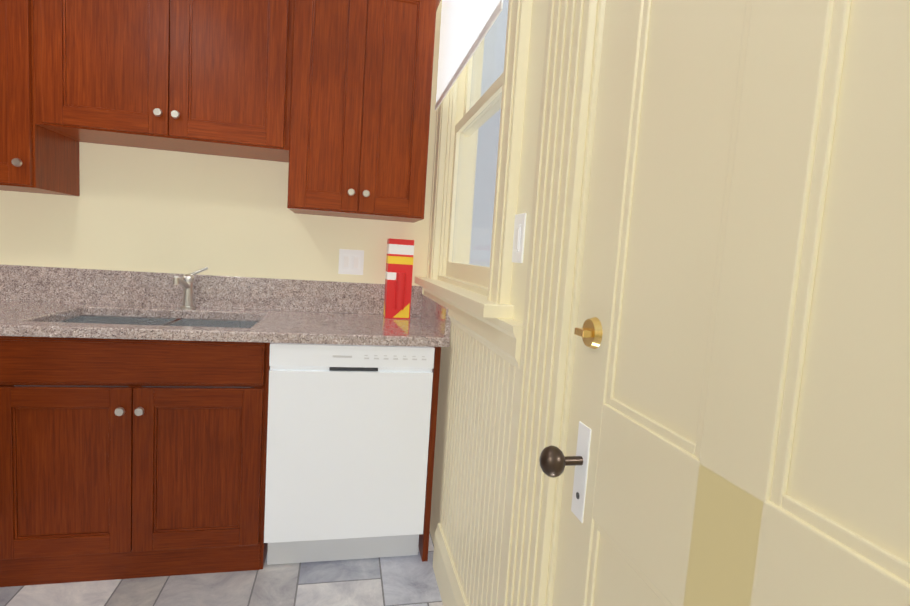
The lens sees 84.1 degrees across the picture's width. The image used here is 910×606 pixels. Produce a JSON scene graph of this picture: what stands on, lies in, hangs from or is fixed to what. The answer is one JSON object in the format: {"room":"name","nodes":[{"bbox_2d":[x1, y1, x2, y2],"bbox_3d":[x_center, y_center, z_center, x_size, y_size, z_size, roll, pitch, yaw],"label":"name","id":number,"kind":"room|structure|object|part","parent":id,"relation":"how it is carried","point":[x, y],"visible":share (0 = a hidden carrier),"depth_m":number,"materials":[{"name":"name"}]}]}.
{"room":"kitchen","nodes":[
{"label":"kitchen","id":0,"kind":"room"},
{"bbox_2d":[0,0,441,293],"bbox_3d":[-1.311,-0.436,2.299,2.640,2.720,0.100,3,6,-13],"label":"wall","id":1,"kind":"structure","parent":0,"point":[143,209],"depth_m":2.28,"materials":[{"name":"beige paint"}]},
{"bbox_2d":[40,0,207,154],"bbox_3d":[-1.289,-1.042,2.009,0.518,0.772,0.340,3,6,-13],"label":"upper cabinet","id":2,"kind":"object","parent":1,"relation":"attached to","point":[113,72],"depth_m":1.87,"materials":[{"name":"brown wood"}]},
{"bbox_2d":[0,264,422,315],"bbox_3d":[-1.338,-0.062,2.269,2.400,0.150,0.020,3,6,-13],"label":"backsplash","id":3,"kind":"structure","parent":1,"relation":"attached to","point":[17,282],"depth_m":2.28,"materials":[{"name":"grey stone"}]},
{"bbox_2d":[192,0,295,161],"bbox_3d":[-0.922,-1.026,2.090,0.506,0.772,0.340,3,6,-13],"label":"upper cabinet","id":4,"kind":"object","parent":1,"relation":"attached to","point":[244,51],"depth_m":1.96,"materials":[{"name":"brown wood"}]},
{"bbox_2d":[280,0,387,219],"bbox_3d":[-0.520,-0.893,2.192,0.365,1.002,0.340,3,6,-13],"label":"upper cabinet","id":5,"kind":"object","parent":1,"relation":"attached to","point":[329,101],"depth_m":2.04,"materials":[{"name":"brown wood"}]},
{"bbox_2d":[338,249,363,274],"bbox_3d":[-0.502,-0.198,2.443,0.118,0.120,0.009,3,6,-13],"label":"outlet","id":6,"kind":"object","parent":1,"relation":"attached to","point":[351,262],"visible":1,"depth_m":2.44,"materials":[{"name":"white plastic"}]},
{"bbox_2d":[0,532,442,605],"bbox_3d":[-1.692,1.177,-0.233,4.340,0.062,5.200,3,6,-13],"label":"floor","id":7,"kind":"structure","parent":0,"point":[410,580],"depth_m":1.80,"materials":[{"name":"tile"}]},
{"bbox_2d":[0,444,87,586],"bbox_3d":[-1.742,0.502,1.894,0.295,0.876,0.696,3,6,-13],"label":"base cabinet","id":8,"kind":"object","parent":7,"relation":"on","point":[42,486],"depth_m":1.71,"materials":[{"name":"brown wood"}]},
{"bbox_2d":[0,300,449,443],"bbox_3d":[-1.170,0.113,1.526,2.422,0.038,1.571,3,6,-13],"label":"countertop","id":9,"kind":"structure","parent":8,"relation":"on","point":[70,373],"depth_m":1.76,"materials":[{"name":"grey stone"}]},
{"bbox_2d":[172,266,208,309],"bbox_3d":[-1.144,-0.060,2.171,0.108,0.190,0.207,3,6,-13],"label":"faucet","id":10,"kind":"object","parent":9,"relation":"on","point":[187,280],"depth_m":2.22,"materials":[{"name":"silver metal"}]},
{"bbox_2d":[383,238,413,318],"bbox_3d":[-0.267,-0.115,2.393,0.117,0.370,0.138,3,6,-13],"label":"box","id":11,"kind":"object","parent":9,"relation":"on","point":[398,277],"visible":0.94,"depth_m":2.34,"materials":[{"name":"red cardboard"}]},
{"bbox_2d":[264,343,434,564],"bbox_3d":[-0.462,0.560,2.206,0.599,0.870,0.610,3,6,-13],"label":"dishwasher","id":12,"kind":"object","parent":7,"relation":"on","point":[348,427],"visible":0.94,"depth_m":1.91,"materials":[{"name":"white painted metal"},{"name":"white plastic"},{"name":"dark plastic"}]},
{"bbox_2d":[430,0,547,543],"bbox_3d":[0.486,-0.110,0.100,0.140,2.720,5.200,3,6,-13],"label":"wall","id":13,"kind":"structure","parent":0,"point":[531,118],"depth_m":1.23,"materials":[{"name":"beige paint"}]},
{"bbox_2d":[376,0,439,222],"bbox_3d":[-0.304,-0.883,2.240,0.350,1.002,0.340,3,6,-13],"label":"upper cabinet","id":14,"kind":"object","parent":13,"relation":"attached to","point":[408,65],"depth_m":2.10,"materials":[{"name":"brown wood"}]},
{"bbox_2d":[420,292,450,335],"bbox_3d":[-0.093,0.043,2.234,0.022,0.110,0.635,3,6,-13],"label":"backsplash","id":15,"kind":"structure","parent":13,"relation":"attached to","point":[436,314],"depth_m":2.12,"materials":[{"name":"grey stone"}]},
{"bbox_2d":[423,287,522,605],"bbox_3d":[-0.033,0.513,1.897,0.040,1.077,1.415,3,6,-13],"label":"wainscoting","id":16,"kind":"structure","parent":13,"relation":"attached to","point":[469,547],"depth_m":1.50,"materials":[{"name":"beige wood"}]},
{"bbox_2d":[414,0,532,318],"bbox_3d":[0.088,-0.813,1.839,0.224,1.582,1.296,3,6,-13],"label":"window","id":17,"kind":"structure","parent":13,"relation":"in","point":[465,110],"depth_m":1.85,"materials":[{"name":"beige paint"}]},
{"bbox_2d":[434,0,519,110],"bbox_3d":[0.023,-1.141,1.830,0.034,0.591,1.045,3,6,-13],"label":"window shade","id":18,"kind":"object","parent":17,"relation":"attached to","point":[464,23],"depth_m":1.91,"materials":[{"name":"white fabric"}]},
{"bbox_2d":[512,213,526,262],"bbox_3d":[0.156,-0.160,1.246,0.009,0.120,0.072,3,6,-13],"label":"light switch","id":19,"kind":"object","parent":13,"relation":"attached to","point":[518,238],"visible":1,"depth_m":1.23,"materials":[{"name":"white plastic"}]},
{"bbox_2d":[501,0,605,605],"bbox_3d":[0.323,0.032,0.548,0.250,2.332,1.420,3,6,-13],"label":"door frame","id":20,"kind":"structure","parent":13,"relation":"attached to","point":[571,70],"depth_m":1.00,"materials":[{"name":"beige paint"}]},
{"bbox_2d":[539,0,909,605],"bbox_3d":[0.289,0.172,0.556,0.122,2.031,0.808,3,6,-13],"label":"door","id":21,"kind":"structure","parent":13,"relation":"in","point":[740,400],"depth_m":0.55,"materials":[{"name":"beige paint"}]},
{"bbox_3d":[0.219,-0.242,0.855,0.080,1.255,0.086,3,6,-13],"label":"door hardware","id":22,"kind":"part","parent":21,"relation":"part of","materials":[{"name":"metal"}]},
{"bbox_3d":[-2.242,-0.337,0.610,0.100,2.720,2.810,3,6,-13],"label":"wall","id":23,"kind":"structure","parent":0,"visible":0},
{"bbox_2d":[0,0,79,195],"bbox_3d":[-1.692,-0.942,1.900,0.361,1.002,0.402,3,6,-13],"label":"upper cabinet","id":24,"kind":"object","parent":23,"relation":"attached to","point":[33,159],"depth_m":1.82,"materials":[{"name":"brown wood"}]}
]}

